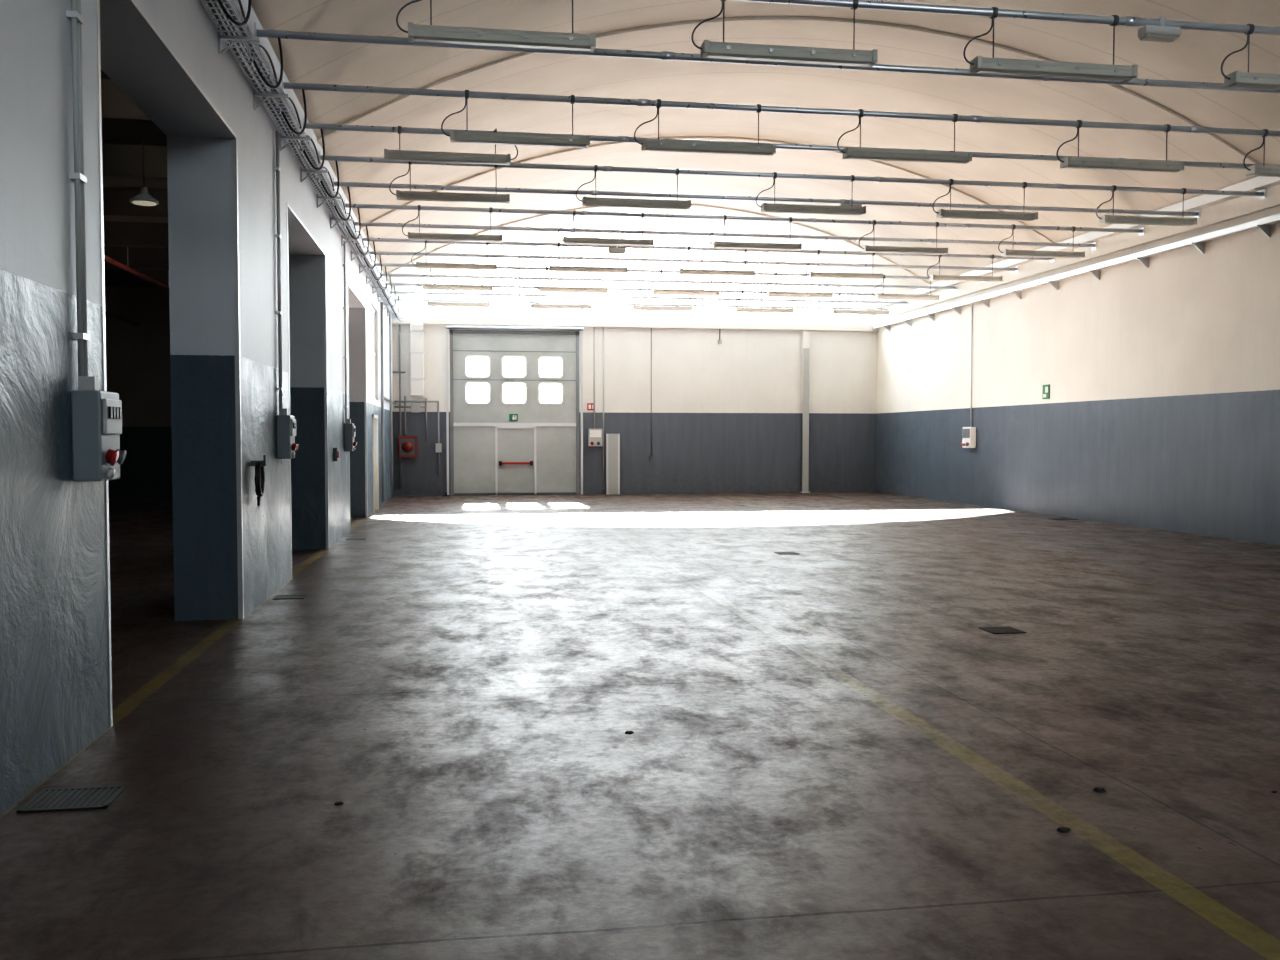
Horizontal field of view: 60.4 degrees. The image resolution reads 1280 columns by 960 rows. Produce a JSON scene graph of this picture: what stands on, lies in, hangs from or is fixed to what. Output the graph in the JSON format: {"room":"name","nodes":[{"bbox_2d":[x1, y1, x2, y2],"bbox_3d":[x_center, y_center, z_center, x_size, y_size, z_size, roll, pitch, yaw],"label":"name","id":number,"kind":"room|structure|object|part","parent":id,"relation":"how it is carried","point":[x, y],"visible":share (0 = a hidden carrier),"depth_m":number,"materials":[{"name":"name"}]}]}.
{"room":"empty warehouse","nodes":[
{"label":"empty warehouse","id":0,"kind":"room"},
{"bbox_2d":[101,70,168,286],"bbox_3d":[-11.346,-4.487,10.688,14.000,0.650,37.600,0,2,-9],"label":"ceiling","id":1,"kind":"structure","parent":0,"point":[125,127],"depth_m":18.54,"materials":[{"name":"grey"}]},
{"bbox_2d":[104,247,168,325],"bbox_3d":[-10.051,-4.036,18.000,3.677,0.790,22.993,-1,2,-15],"label":"pipe","id":2,"kind":"object","parent":1,"relation":"attached to","point":[127,268],"visible":0.38,"depth_m":22.80,"materials":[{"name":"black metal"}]},
{"bbox_2d":[130,141,158,205],"bbox_3d":[-6.292,-3.901,13.947,0.336,0.790,0.336,0,2,-9],"label":"pendant lamp","id":3,"kind":"object","parent":1,"relation":"hanging from","point":[143,198],"visible":1,"depth_m":13.92,"materials":[{"name":"black metal"}]},
{"bbox_2d":[0,0,393,815],"bbox_3d":[-4.171,-1.732,11.936,0.570,5.750,37.000,0,2,-9],"label":"wall","id":4,"kind":"structure","parent":0,"point":[54,664],"depth_m":8.52,"materials":[{"name":"paint"}]},
{"bbox_2d":[66,0,126,481],"bbox_3d":[-2.783,-1.706,5.632,0.193,3.420,0.320,0,2,-9],"label":"electrical panel","id":5,"kind":"object","parent":4,"relation":"attached to","point":[97,456],"visible":1,"depth_m":5.55,"materials":[{"name":"grey plastic"}]},
{"bbox_2d":[96,0,243,726],"bbox_3d":[-3.241,-0.815,7.838,0.040,4.230,3.720,0,2,-9],"label":"guard","id":6,"kind":"object","parent":4,"relation":"attached to","point":[234,140],"visible":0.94,"depth_m":9.56,"materials":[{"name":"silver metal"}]},
{"bbox_2d":[251,455,266,505],"bbox_3d":[-3.530,0.008,10.200,0.130,0.475,0.258,0,2,-9],"label":"coiled cable","id":7,"kind":"object","parent":4,"relation":"attached to","point":[259,465],"visible":1,"depth_m":10.16,"materials":[{"name":"black rubber"}]},
{"bbox_2d":[274,131,298,458],"bbox_3d":[-3.741,-1.937,11.652,0.193,3.420,0.320,0,2,-9],"label":"electrical panel","id":8,"kind":"object","parent":4,"relation":"attached to","point":[286,424],"visible":1,"depth_m":11.55,"materials":[{"name":"grey"}]},
{"bbox_2d":[200,0,401,322],"bbox_3d":[-3.986,-3.735,13.526,0.320,0.230,33.370,0,2,-9],"label":"cable tray","id":9,"kind":"object","parent":4,"relation":"attached to","point":[265,97],"visible":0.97,"depth_m":11.39,"materials":[{"name":"silver metal"}]},
{"bbox_2d":[218,0,402,320],"bbox_3d":[-4.523,-4.029,17.288,0.260,0.574,24.770,0,2,-9],"label":"cables","id":10,"kind":"object","parent":9,"relation":"on","point":[246,19],"visible":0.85,"depth_m":12.83,"materials":[{"name":"black rubber"}]},
{"bbox_2d":[287,203,328,578],"bbox_3d":[-4.235,-1.054,14.080,0.040,4.230,3.470,0,2,-9],"label":"guard","id":11,"kind":"object","parent":4,"relation":"attached to","point":[288,205],"visible":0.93,"depth_m":15.72,"materials":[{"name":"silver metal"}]},
{"bbox_2d":[222,0,394,303],"bbox_3d":[-3.827,-4.204,11.810,0.100,0.300,36.830,0,2,-9],"label":"beam","id":12,"kind":"structure","parent":4,"relation":"attached to","point":[264,42],"depth_m":12.10,"materials":[{"name":"metal"}]},
{"bbox_2d":[333,448,338,460],"bbox_3d":[-4.569,-0.383,16.545,0.075,0.200,0.120,0,2,-9],"label":"wall switch","id":13,"kind":"object","parent":4,"relation":"attached to","point":[335,450],"visible":1,"depth_m":16.48,"materials":[{"name":"grey plastic"}]},
{"bbox_2d":[342,241,356,450],"bbox_3d":[-4.762,-2.182,18.067,0.193,3.420,0.320,0,2,-9],"label":"electrical panel","id":14,"kind":"object","parent":4,"relation":"attached to","point":[349,428],"visible":1,"depth_m":17.96,"materials":[{"name":"grey"}]},
{"bbox_2d":[347,283,367,530],"bbox_3d":[-5.244,-1.296,20.421,0.040,4.230,3.420,0,2,-9],"label":"guard","id":15,"kind":"object","parent":4,"relation":"attached to","point":[365,388],"visible":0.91,"depth_m":22.05,"materials":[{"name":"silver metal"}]},
{"bbox_2d":[371,306,375,399],"bbox_3d":[-5.943,-2.805,24.279,0.060,2.050,1.800,0,2,-9],"label":"window","id":16,"kind":"structure","parent":4,"relation":"in","point":[372,309],"depth_m":24.92,"materials":[{"name":"white glass"}]},
{"bbox_2d":[372,414,378,512],"bbox_3d":[-5.841,-0.371,24.085,0.130,2.100,1.200,0,2,-9],"label":"door","id":17,"kind":"structure","parent":4,"relation":"in","point":[374,417],"depth_m":24.59,"materials":[{"name":"beige paint"}]},
{"bbox_2d":[380,302,441,501],"bbox_3d":[-5.773,-1.897,28.022,1.300,4.650,4.735,0,2,-9],"label":"pipes","id":18,"kind":"object","parent":4,"relation":"attached to","point":[415,407],"visible":1,"depth_m":27.62,"materials":[{"name":"grey metal"}]},
{"bbox_2d":[393,297,886,309],"bbox_3d":[0.241,-4.832,30.304,13.950,0.140,0.140,0,2,-9],"label":"rod","id":19,"kind":"object","parent":4,"relation":"attached to","point":[421,300],"visible":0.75,"depth_m":30.23,"materials":[{"name":"silver metal"}]},
{"bbox_2d":[389,289,907,305],"bbox_3d":[0.477,-4.775,28.823,13.950,0.140,0.140,0,2,-9],"label":"rod","id":20,"kind":"object","parent":4,"relation":"attached to","point":[393,292],"visible":0.84,"depth_m":28.75,"materials":[{"name":"silver metal"}]},
{"bbox_2d":[385,281,929,314],"bbox_3d":[0.713,-4.499,27.352,13.950,0.580,0.164,0,2,-9],"label":"lamp","id":21,"kind":"object","parent":4,"relation":"attached to","point":[430,304],"depth_m":27.23,"materials":[{"name":"white metal"}]},
{"bbox_3d":[-1.976,-4.469,26.925,1.584,0.554,0.164,0,2,-9],"label":"fluorescent lamp","id":22,"kind":"part","parent":21,"relation":"part of","materials":[{"name":"beige metal"}]},
{"bbox_3d":[0.712,-4.718,27.343,13.950,0.140,0.140,0,2,-9],"label":"tie rod","id":23,"kind":"part","parent":21,"relation":"part of","materials":[{"name":"grey metal"}]},
{"bbox_3d":[0.513,-4.484,27.320,1.584,0.554,0.164,0,2,-9],"label":"fluorescent lamp","id":24,"kind":"part","parent":21,"relation":"part of","materials":[{"name":"beige metal"}]},
{"bbox_3d":[3.091,-4.500,27.730,1.584,0.554,0.164,0,2,-9],"label":"fluorescent lamp","id":25,"kind":"part","parent":21,"relation":"part of","materials":[{"name":"beige metal"}]},
{"bbox_3d":[5.599,-4.515,28.129,1.584,0.554,0.164,0,2,-9],"label":"fluorescent lamp","id":26,"kind":"part","parent":21,"relation":"part of","materials":[{"name":"beige metal"}]},
{"bbox_2d":[380,271,956,290],"bbox_3d":[0.948,-4.662,25.863,13.950,0.140,0.140,0,2,-9],"label":"rod","id":27,"kind":"object","parent":4,"relation":"attached to","point":[383,274],"visible":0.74,"depth_m":25.78,"materials":[{"name":"silver metal"}]},
{"bbox_2d":[375,263,983,300],"bbox_3d":[1.184,-4.385,24.391,13.950,0.580,0.164,0,2,-9],"label":"lamp","id":28,"kind":"object","parent":4,"relation":"attached to","point":[424,286],"depth_m":24.27,"materials":[{"name":"white metal"}]},
{"bbox_3d":[-1.504,-4.356,23.964,1.584,0.554,0.164,0,2,-9],"label":"fluorescent lamp","id":29,"kind":"part","parent":28,"relation":"part of","materials":[{"name":"beige metal"}]},
{"bbox_3d":[1.184,-4.605,24.383,13.950,0.140,0.140,0,2,-9],"label":"tie rod","id":30,"kind":"part","parent":28,"relation":"part of","materials":[{"name":"grey metal"}]},
{"bbox_3d":[0.984,-4.371,24.360,1.584,0.554,0.164,0,2,-9],"label":"fluorescent lamp","id":31,"kind":"part","parent":28,"relation":"part of","materials":[{"name":"beige metal"}]},
{"bbox_3d":[3.562,-4.387,24.770,1.584,0.554,0.164,0,2,-9],"label":"fluorescent lamp","id":32,"kind":"part","parent":28,"relation":"part of","materials":[{"name":"beige metal"}]},
{"bbox_3d":[6.070,-4.402,25.168,1.584,0.554,0.164,0,2,-9],"label":"fluorescent lamp","id":33,"kind":"part","parent":28,"relation":"part of","materials":[{"name":"beige metal"}]},
{"bbox_2d":[364,249,1017,272],"bbox_3d":[1.419,-4.548,22.902,13.950,0.140,0.140,0,2,-9],"label":"rod","id":34,"kind":"object","parent":4,"relation":"attached to","point":[1015,269],"visible":0.82,"depth_m":22.82,"materials":[{"name":"silver metal"}]},
{"bbox_2d":[349,219,1095,249],"bbox_3d":[1.891,-4.435,19.942,13.950,0.140,0.140,0,2,-9],"label":"rod","id":35,"kind":"object","parent":4,"relation":"attached to","point":[577,230],"visible":0.79,"depth_m":19.84,"materials":[{"name":"silver metal"}]},
{"bbox_2d":[245,22,1279,92],"bbox_3d":[3.305,-4.096,11.060,13.950,0.140,0.140,0,2,-9],"label":"rod","id":36,"kind":"object","parent":4,"relation":"attached to","point":[664,55],"visible":0.62,"depth_m":10.61,"materials":[{"name":"silver metal"}]},
{"bbox_2d":[327,178,1199,217],"bbox_3d":[2.362,-4.287,16.983,13.950,0.210,0.140,0,2,-9],"label":"rod","id":37,"kind":"object","parent":4,"relation":"attached to","point":[851,200],"depth_m":16.88,"materials":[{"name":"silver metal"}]},
{"bbox_3d":[2.362,-4.322,16.981,13.950,0.140,0.140,0,2,-9],"label":"tie rod","id":38,"kind":"part","parent":37,"relation":"part of","materials":[{"name":"grey metal"}]},
{"bbox_2d":[105,235,876,497],"bbox_3d":[-6.919,-3.412,30.333,28.900,7.700,0.300,0,2,-9],"label":"wall","id":39,"kind":"structure","parent":0,"point":[726,416],"depth_m":31.47,"materials":[{"name":"paint"}]},
{"bbox_2d":[398,436,416,457],"bbox_3d":[-6.379,-0.905,30.218,0.500,0.600,0.285,0,2,-9],"label":"box","id":40,"kind":"object","parent":39,"relation":"attached to","point":[407,445],"visible":1,"depth_m":30.11,"materials":[{"name":"red paint"}]},
{"bbox_2d":[409,324,424,395],"bbox_3d":[-6.097,-3.278,30.104,0.390,1.950,0.420,0,2,-9],"label":"ventilation duct","id":41,"kind":"object","parent":39,"relation":"attached to","point":[417,331],"visible":1,"depth_m":29.92,"materials":[{"name":"white metal"}]},
{"bbox_2d":[450,329,579,495],"bbox_3d":[-3.494,-1.879,30.825,3.600,4.600,0.140,0,2,-9],"label":"door","id":42,"kind":"structure","parent":39,"relation":"in","point":[538,453],"depth_m":30.85,"materials":[{"name":"paint"}]},
{"bbox_2d":[509,414,517,420],"bbox_3d":[-3.540,-1.748,30.800,0.240,0.200,0.024,0,2,-9],"label":"exit sign","id":43,"kind":"object","parent":42,"relation":"attached to","point":[512,417],"visible":1,"depth_m":30.79,"materials":[{"name":"green plastic"}]},
{"bbox_2d":[446,325,583,494],"bbox_3d":[-3.470,-1.923,30.668,3.800,4.700,0.235,0,2,-9],"label":"door track","id":44,"kind":"object","parent":39,"relation":"attached to","point":[580,329],"visible":0.93,"depth_m":30.55,"materials":[{"name":"silver metal"}]},
{"bbox_2d":[587,403,593,409],"bbox_3d":[-1.393,-2.070,31.103,0.200,0.200,0.018,0,2,-9],"label":"fire sign","id":45,"kind":"object","parent":39,"relation":"attached to","point":[590,406],"visible":1,"depth_m":31.09,"materials":[{"name":"red plastic"}]},
{"bbox_2d":[588,327,603,490],"bbox_3d":[-1.229,-1.997,31.034,0.462,4.620,0.210,0,2,-9],"label":"electrical panel","id":46,"kind":"object","parent":39,"relation":"attached to","point":[595,436],"visible":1,"depth_m":31.04,"materials":[{"name":"grey plastic"}]},
{"bbox_2d":[606,434,619,493],"bbox_3d":[-0.771,-0.453,31.202,0.380,1.720,0.140,0,2,-9],"label":"cover","id":47,"kind":"object","parent":39,"relation":"attached to","point":[612,440],"visible":1,"depth_m":31.14,"materials":[{"name":"grey plastic"}]},
{"bbox_2d":[400,243,867,323],"bbox_3d":[0.051,-5.721,31.308,13.500,2.340,0.050,0,2,-9],"label":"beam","id":48,"kind":"structure","parent":39,"relation":"in","point":[702,243],"depth_m":31.31,"materials":[{"name":"grey metal"}]},
{"bbox_2d":[392,316,878,331],"bbox_3d":[0.104,-4.415,31.180,13.930,0.200,0.160,0,2,-9],"label":"trim ledge","id":49,"kind":"object","parent":39,"relation":"attached to","point":[406,319],"visible":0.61,"depth_m":31.06,"materials":[{"name":"white paint"}]},
{"bbox_2d":[649,328,721,460],"bbox_3d":[1.308,-2.440,31.487,2.100,3.770,0.080,0,2,-9],"label":"hanging cable","id":50,"kind":"object","parent":39,"relation":"attached to","point":[719,340],"visible":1,"depth_m":31.35,"materials":[{"name":"grey plastic"}]},
{"bbox_2d":[0,492,1279,959],"bbox_3d":[-3.955,1.235,12.185,29.000,0.200,38.000,0,2,-9],"label":"floor","id":51,"kind":"structure","parent":0,"point":[829,755],"depth_m":5.75,"materials":[{"name":"concrete"}]},
{"bbox_2d":[17,785,126,812],"bbox_3d":[-2.508,1.411,4.873,0.360,0.008,0.300,0,2,-9],"label":"floor drain","id":52,"kind":"object","parent":51,"relation":"on","point":[97,797],"visible":1,"depth_m":4.86,"materials":[{"name":"grey metal"}]},
{"bbox_2d":[273,595,306,599],"bbox_3d":[-3.510,1.175,11.038,0.300,0.008,0.250,0,2,-9],"label":"floor drain","id":53,"kind":"object","parent":51,"relation":"on","point":[277,597],"visible":1,"depth_m":11.02,"materials":[{"name":"grey metal"}]},
{"bbox_2d":[334,801,343,805],"bbox_3d":[-1.319,1.412,4.810,0.038,0.010,0.041,-2,3,-41],"label":"scrap","id":54,"kind":"object","parent":51,"relation":"on","point":[339,802],"visible":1,"depth_m":4.80,"materials":[{"name":"black"}]},
{"bbox_2d":[346,538,366,539],"bbox_3d":[-4.476,0.933,17.360,0.300,0.008,0.250,0,2,-9],"label":"floor drain","id":55,"kind":"object","parent":51,"relation":"on","point":[347,538],"visible":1,"depth_m":17.37,"materials":[{"name":"grey metal"}]},
{"bbox_2d":[686,519,702,520],"bbox_3d":[1.062,0.780,21.377,0.280,0.008,0.280,0,2,-9],"label":"floor drain","id":56,"kind":"object","parent":51,"relation":"on","point":[686,519],"visible":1,"depth_m":21.38,"materials":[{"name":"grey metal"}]},
{"bbox_2d":[774,552,798,554],"bbox_3d":[2.036,1.014,15.259,0.280,0.008,0.280,0,2,-9],"label":"floor drain","id":57,"kind":"object","parent":51,"relation":"on","point":[780,553],"visible":1,"depth_m":15.21,"materials":[{"name":"grey metal"}]},
{"bbox_2d":[800,330,809,492],"bbox_3d":[4.815,-1.985,32.023,0.270,4.720,0.160,0,2,-9],"label":"steel column","id":58,"kind":"structure","parent":51,"relation":"on","point":[805,341],"depth_m":31.99,"materials":[{"name":"metal"}]},
{"bbox_2d":[979,626,1025,633],"bbox_3d":[3.010,1.248,9.140,0.280,0.008,0.280,0,2,-9],"label":"floor drain","id":59,"kind":"object","parent":51,"relation":"on","point":[1007,629],"visible":1,"depth_m":9.13,"materials":[{"name":"grey metal"}]},
{"bbox_2d":[1056,827,1070,832],"bbox_3d":[1.731,1.423,4.487,0.068,0.013,0.046,-2,3,-43],"label":"scrap","id":60,"kind":"object","parent":51,"relation":"on","point":[1062,829],"visible":1,"depth_m":4.47,"materials":[{"name":"black"}]},
{"bbox_2d":[1051,518,1078,519],"bbox_3d":[8.313,0.770,21.619,0.500,0.008,0.300,0,2,-9],"label":"floor drain","id":61,"kind":"object","parent":51,"relation":"on","point":[1054,518],"visible":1,"depth_m":21.52,"materials":[{"name":"grey metal"}]},
{"bbox_2d":[1093,787,1105,791],"bbox_3d":[2.083,1.403,4.998,0.054,0.015,0.049,0,2,-9],"label":"scrap","id":62,"kind":"object","parent":51,"relation":"on","point":[1096,789],"visible":1,"depth_m":4.98,"materials":[{"name":"black"}]},
{"bbox_2d":[251,0,1279,304],"bbox_3d":[3.002,-5.387,12.913,13.950,2.220,37.550,0,2,-9],"label":"ceiling","id":63,"kind":"structure","parent":0,"point":[1196,55],"depth_m":17.23,"materials":[{"name":"paint"}]},
{"bbox_2d":[317,17,1259,285],"bbox_3d":[2.637,-5.340,15.213,13.950,2.030,24.180,0,2,-9],"label":"ribs","id":64,"kind":"object","parent":63,"relation":"attached to","point":[1133,97],"depth_m":15.61,"materials":[{"name":"beige metal"}]},
{"bbox_2d":[876,206,1279,544],"bbox_3d":[10.061,-1.825,14.351,0.400,5.750,37.300,0,2,-9],"label":"wall","id":65,"kind":"structure","parent":0,"point":[1162,410],"depth_m":20.66,"materials":[{"name":"paint"}]},
{"bbox_2d":[962,304,975,447],"bbox_3d":[7.851,-2.486,26.285,0.210,3.440,0.440,0,2,-9],"label":"electrical panel","id":66,"kind":"object","parent":65,"relation":"attached to","point":[969,433],"visible":1,"depth_m":26.25,"materials":[{"name":"white plastic"}]},
{"bbox_2d":[1042,384,1049,398],"bbox_3d":[8.477,-1.839,22.964,0.024,0.300,0.260,0,2,-9],"label":"exit sign","id":67,"kind":"object","parent":65,"relation":"attached to","point":[1046,388],"visible":1,"depth_m":22.93,"materials":[{"name":"green plastic"}]},
{"bbox_2d":[870,176,1279,319],"bbox_3d":[9.762,-4.212,13.973,0.280,0.450,36.830,0,2,-9],"label":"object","id":68,"kind":"structure","parent":65,"relation":"attached to","point":[1214,209],"depth_m":20.12,"materials":[{"name":"white paint"}]},
{"bbox_2d":[873,214,1279,331],"bbox_3d":[9.768,-3.691,14.081,0.240,0.260,36.600,0,2,-9],"label":"cable tray","id":69,"kind":"object","parent":65,"relation":"attached to","point":[1264,224],"visible":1,"depth_m":20.50,"materials":[{"name":"white paint"}]}
]}

